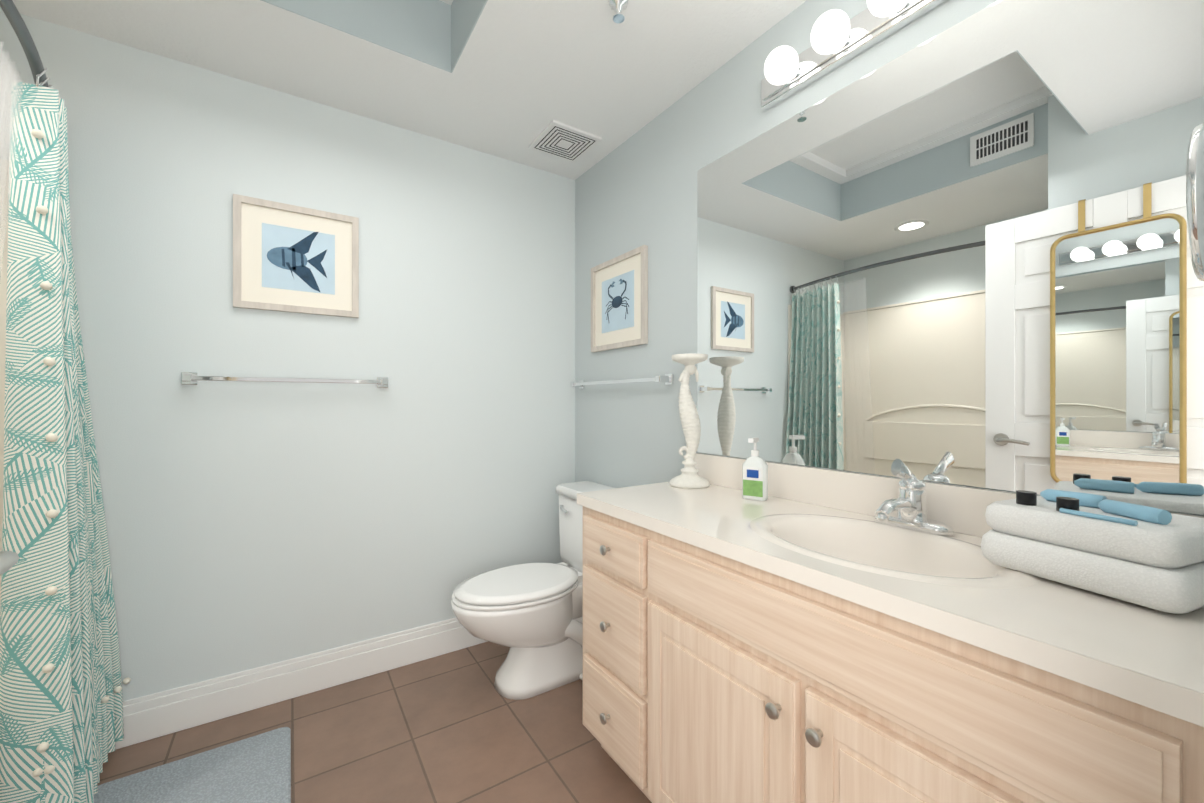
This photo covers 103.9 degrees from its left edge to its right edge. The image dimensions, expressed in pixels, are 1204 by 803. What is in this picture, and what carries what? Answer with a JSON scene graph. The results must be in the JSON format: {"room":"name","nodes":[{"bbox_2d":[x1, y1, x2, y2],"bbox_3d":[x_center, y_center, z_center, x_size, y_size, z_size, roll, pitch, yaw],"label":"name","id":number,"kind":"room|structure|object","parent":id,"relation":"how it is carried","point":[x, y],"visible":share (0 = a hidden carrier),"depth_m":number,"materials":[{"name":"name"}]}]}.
{"room":"bathroom","nodes":[
{"label":"bathroom","id":0,"kind":"room"},
{"bbox_2d":[0,551,18,574],"bbox_3d":[-0.549,0.134,0.208,0.159,2.028,0.864,0,0,-34],"label":"door","id":1,"kind":"structure","parent":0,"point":[9,560],"depth_m":0.54,"materials":[{"name":"white paint"}]},
{"bbox_2d":[0,8,574,700],"bbox_3d":[-1.327,-0.222,1.842,2.767,2.765,0.100,0,0,-34],"label":"wall","id":2,"kind":"structure","parent":0,"point":[252,524],"depth_m":1.86,"materials":[{"name":"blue paint"}]},
{"bbox_2d":[0,0,47,86],"bbox_3d":[-1.291,-0.860,0.894,0.176,0.056,1.525,0,0,-34],"label":"curtain rod","id":3,"kind":"object","parent":2,"relation":"attached to","point":[15,18],"visible":0.48,"depth_m":1.10,"materials":[{"name":"metal"}]},
{"bbox_2d":[0,41,22,269],"bbox_3d":[-1.455,-0.052,1.085,0.162,1.505,0.200,0,0,-34],"label":"curtain liner","id":4,"kind":"object","parent":3,"relation":"hanging from","point":[5,102],"visible":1,"depth_m":1.14,"materials":[{"name":"white plastic"}]},
{"bbox_2d":[0,68,130,802],"bbox_3d":[-1.539,0.131,1.324,0.225,1.968,0.453,0,0,-34],"label":"shower curtain","id":5,"kind":"object","parent":3,"relation":"hanging from","point":[61,720],"visible":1,"depth_m":1.19,"materials":[{"name":"teal fabric"}]},
{"bbox_2d":[181,372,387,387],"bbox_3d":[-1.191,-0.082,1.829,0.674,0.044,0.070,0,0,-34],"label":"towel rail","id":6,"kind":"object","parent":2,"relation":"attached to","point":[190,378],"visible":1,"depth_m":1.77,"materials":[{"name":"silver metal"}]},
{"bbox_2d":[233,194,358,317],"bbox_3d":[-1.191,-0.557,1.857,0.414,0.415,0.021,0,0,-34],"label":"framed picture","id":7,"kind":"object","parent":2,"relation":"attached to","point":[292,258],"visible":0.88,"depth_m":1.85},
{"bbox_2d":[115,618,487,749],"bbox_3d":[-0.935,1.085,2.031,1.905,0.150,0.016,0,0,-34],"label":"baseboard","id":8,"kind":"structure","parent":2,"relation":"attached to","point":[156,715],"depth_m":1.80,"materials":[{"name":"white paint"}]},
{"bbox_2d":[97,641,651,802],"bbox_3d":[-0.410,1.190,0.548,2.867,0.060,3.270,0,0,-34],"label":"floor","id":9,"kind":"structure","parent":0,"point":[454,727],"depth_m":1.60,"materials":[{"name":"tile"}]},
{"bbox_2d":[0,159,8,600],"bbox_3d":[-1.624,0.200,0.674,0.778,1.920,1.516,0,0,-34],"label":"shower wall","id":10,"kind":"structure","parent":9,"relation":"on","point":[3,286],"depth_m":1.44,"materials":[{"name":"plastic"}]},
{"bbox_2d":[94,727,290,802],"bbox_3d":[-1.094,1.152,1.204,0.500,0.016,0.800,0,0,-34],"label":"bath mat","id":11,"kind":"object","parent":9,"relation":"on","point":[255,769],"visible":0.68,"depth_m":1.43,"materials":[{"name":"fabric"}]},
{"bbox_2d":[451,481,613,699],"bbox_3d":[-0.249,0.783,2.004,0.771,0.756,0.496,0,0,-34],"label":"toilet","id":12,"kind":"object","parent":9,"relation":"on","point":[530,615],"visible":0.77,"depth_m":1.89,"materials":[{"name":"ceramic"}]},
{"bbox_2d":[577,453,1203,802],"bbox_3d":[0.486,0.677,1.118,0.539,0.965,1.337,0,0,-34],"label":"bathroom vanity","id":13,"kind":"object","parent":9,"relation":"on","point":[802,634],"visible":0.94,"depth_m":0.85,"materials":[{"name":"brown wood"}]},
{"bbox_2d":[669,353,709,488],"bbox_3d":[0.313,0.067,1.686,0.144,0.465,0.144,0,0,-34],"label":"candle holder","id":14,"kind":"object","parent":13,"relation":"on","point":[689,477],"visible":1,"depth_m":1.66,"materials":[{"name":"white ceramic"}]},
{"bbox_2d":[742,438,767,500],"bbox_3d":[0.466,0.205,1.446,0.067,0.188,0.075,0,0,-34],"label":"soap dispenser","id":15,"kind":"object","parent":13,"relation":"on","point":[754,476],"visible":1,"depth_m":1.43,"materials":[{"name":"white plastic"}]},
{"bbox_2d":[874,459,953,534],"bbox_3d":[0.681,0.212,1.078,0.180,0.164,0.164,0,0,-34],"label":"faucet","id":16,"kind":"object","parent":13,"relation":"on","point":[908,504],"visible":0.98,"depth_m":1.08,"materials":[{"name":"silver metal"}]},
{"bbox_2d":[981,489,1203,613],"bbox_3d":[0.835,0.228,0.790,0.210,0.132,0.256,0,0,-22],"label":"towel stack","id":17,"kind":"object","parent":13,"relation":"on","point":[1147,556],"visible":1,"depth_m":0.73,"materials":[{"name":"white fabric"}]},
{"bbox_2d":[0,0,805,179],"bbox_3d":[-0.410,-1.405,0.548,2.867,0.400,3.270,0,0,-34],"label":"ceiling","id":18,"kind":"structure","parent":0,"point":[517,80],"depth_m":1.66,"materials":[{"name":"white paint"}]},
{"bbox_2d":[261,0,487,72],"bbox_3d":[-0.637,-1.351,0.963,0.992,0.289,1.187,0,0,-34],"label":"ceiling recess","id":19,"kind":"object","parent":18,"relation":"attached to","point":[436,33],"visible":1,"depth_m":1.62,"materials":[{"name":"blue paint"}]},
{"bbox_2d":[528,120,601,162],"bbox_3d":[-0.173,-1.198,2.186,0.250,0.013,0.250,0,0,-34],"label":"ceiling vent","id":20,"kind":"object","parent":18,"relation":"in","point":[560,140],"visible":1,"depth_m":2.17,"materials":[{"name":"white plastic"}]},
{"bbox_2d":[609,0,627,22],"bbox_3d":[0.050,-1.180,1.422,0.060,0.050,0.060,0,0,-34],"label":"sprinkler head","id":21,"kind":"object","parent":18,"relation":"attached to","point":[618,7],"visible":1,"depth_m":1.42},
{"bbox_2d":[575,0,1203,516],"bbox_3d":[0.512,-0.223,1.662,0.100,2.765,2.430,0,0,-34],"label":"wall","id":22,"kind":"structure","parent":0,"point":[637,190],"depth_m":1.95,"materials":[{"name":"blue paint"}]},
{"bbox_2d":[591,245,647,351],"bbox_3d":[0.071,-0.462,2.216,0.021,0.425,0.432,0,0,-34],"label":"framed picture","id":23,"kind":"object","parent":22,"relation":"attached to","point":[619,301],"visible":0.98,"depth_m":2.19,"materials":[{"name":"white"}]},
{"bbox_2d":[570,374,673,388],"bbox_3d":[0.060,-0.090,2.190,0.070,0.044,0.734,0,0,-34],"label":"towel rail","id":24,"kind":"object","parent":22,"relation":"attached to","point":[667,379],"visible":1,"depth_m":2.05,"materials":[{"name":"silver metal"}]},
{"bbox_2d":[761,0,946,109],"bbox_3d":[0.740,-0.986,1.099,0.140,0.098,0.950,0,0,-34],"label":"sconce","id":25,"kind":"object","parent":22,"relation":"attached to","point":[838,37],"visible":1,"depth_m":1.26,"materials":[{"name":"white glass"}]},
{"bbox_2d":[697,0,1203,514],"bbox_3d":[0.707,-0.342,1.271,0.006,1.067,1.242,0,0,-34],"label":"mirror","id":26,"kind":"object","parent":22,"relation":"attached to","point":[959,252],"visible":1,"depth_m":1.05,"materials":[{"name":"clear glass"}]},
{"bbox_3d":[0.775,-0.223,0.442,0.807,2.765,0.105,0,0,-34],"label":"wall","id":27,"kind":"structure","parent":0,"visible":0},
{"bbox_2d":[1186,124,1203,280],"bbox_3d":[0.916,-0.290,0.660,0.238,0.226,0.102,0,0,-34],"label":"magnifying mirror","id":28,"kind":"object","parent":27,"relation":"attached to","point":[1195,190],"visible":1,"depth_m":0.64,"materials":[{"name":"silver metal"}]}
]}

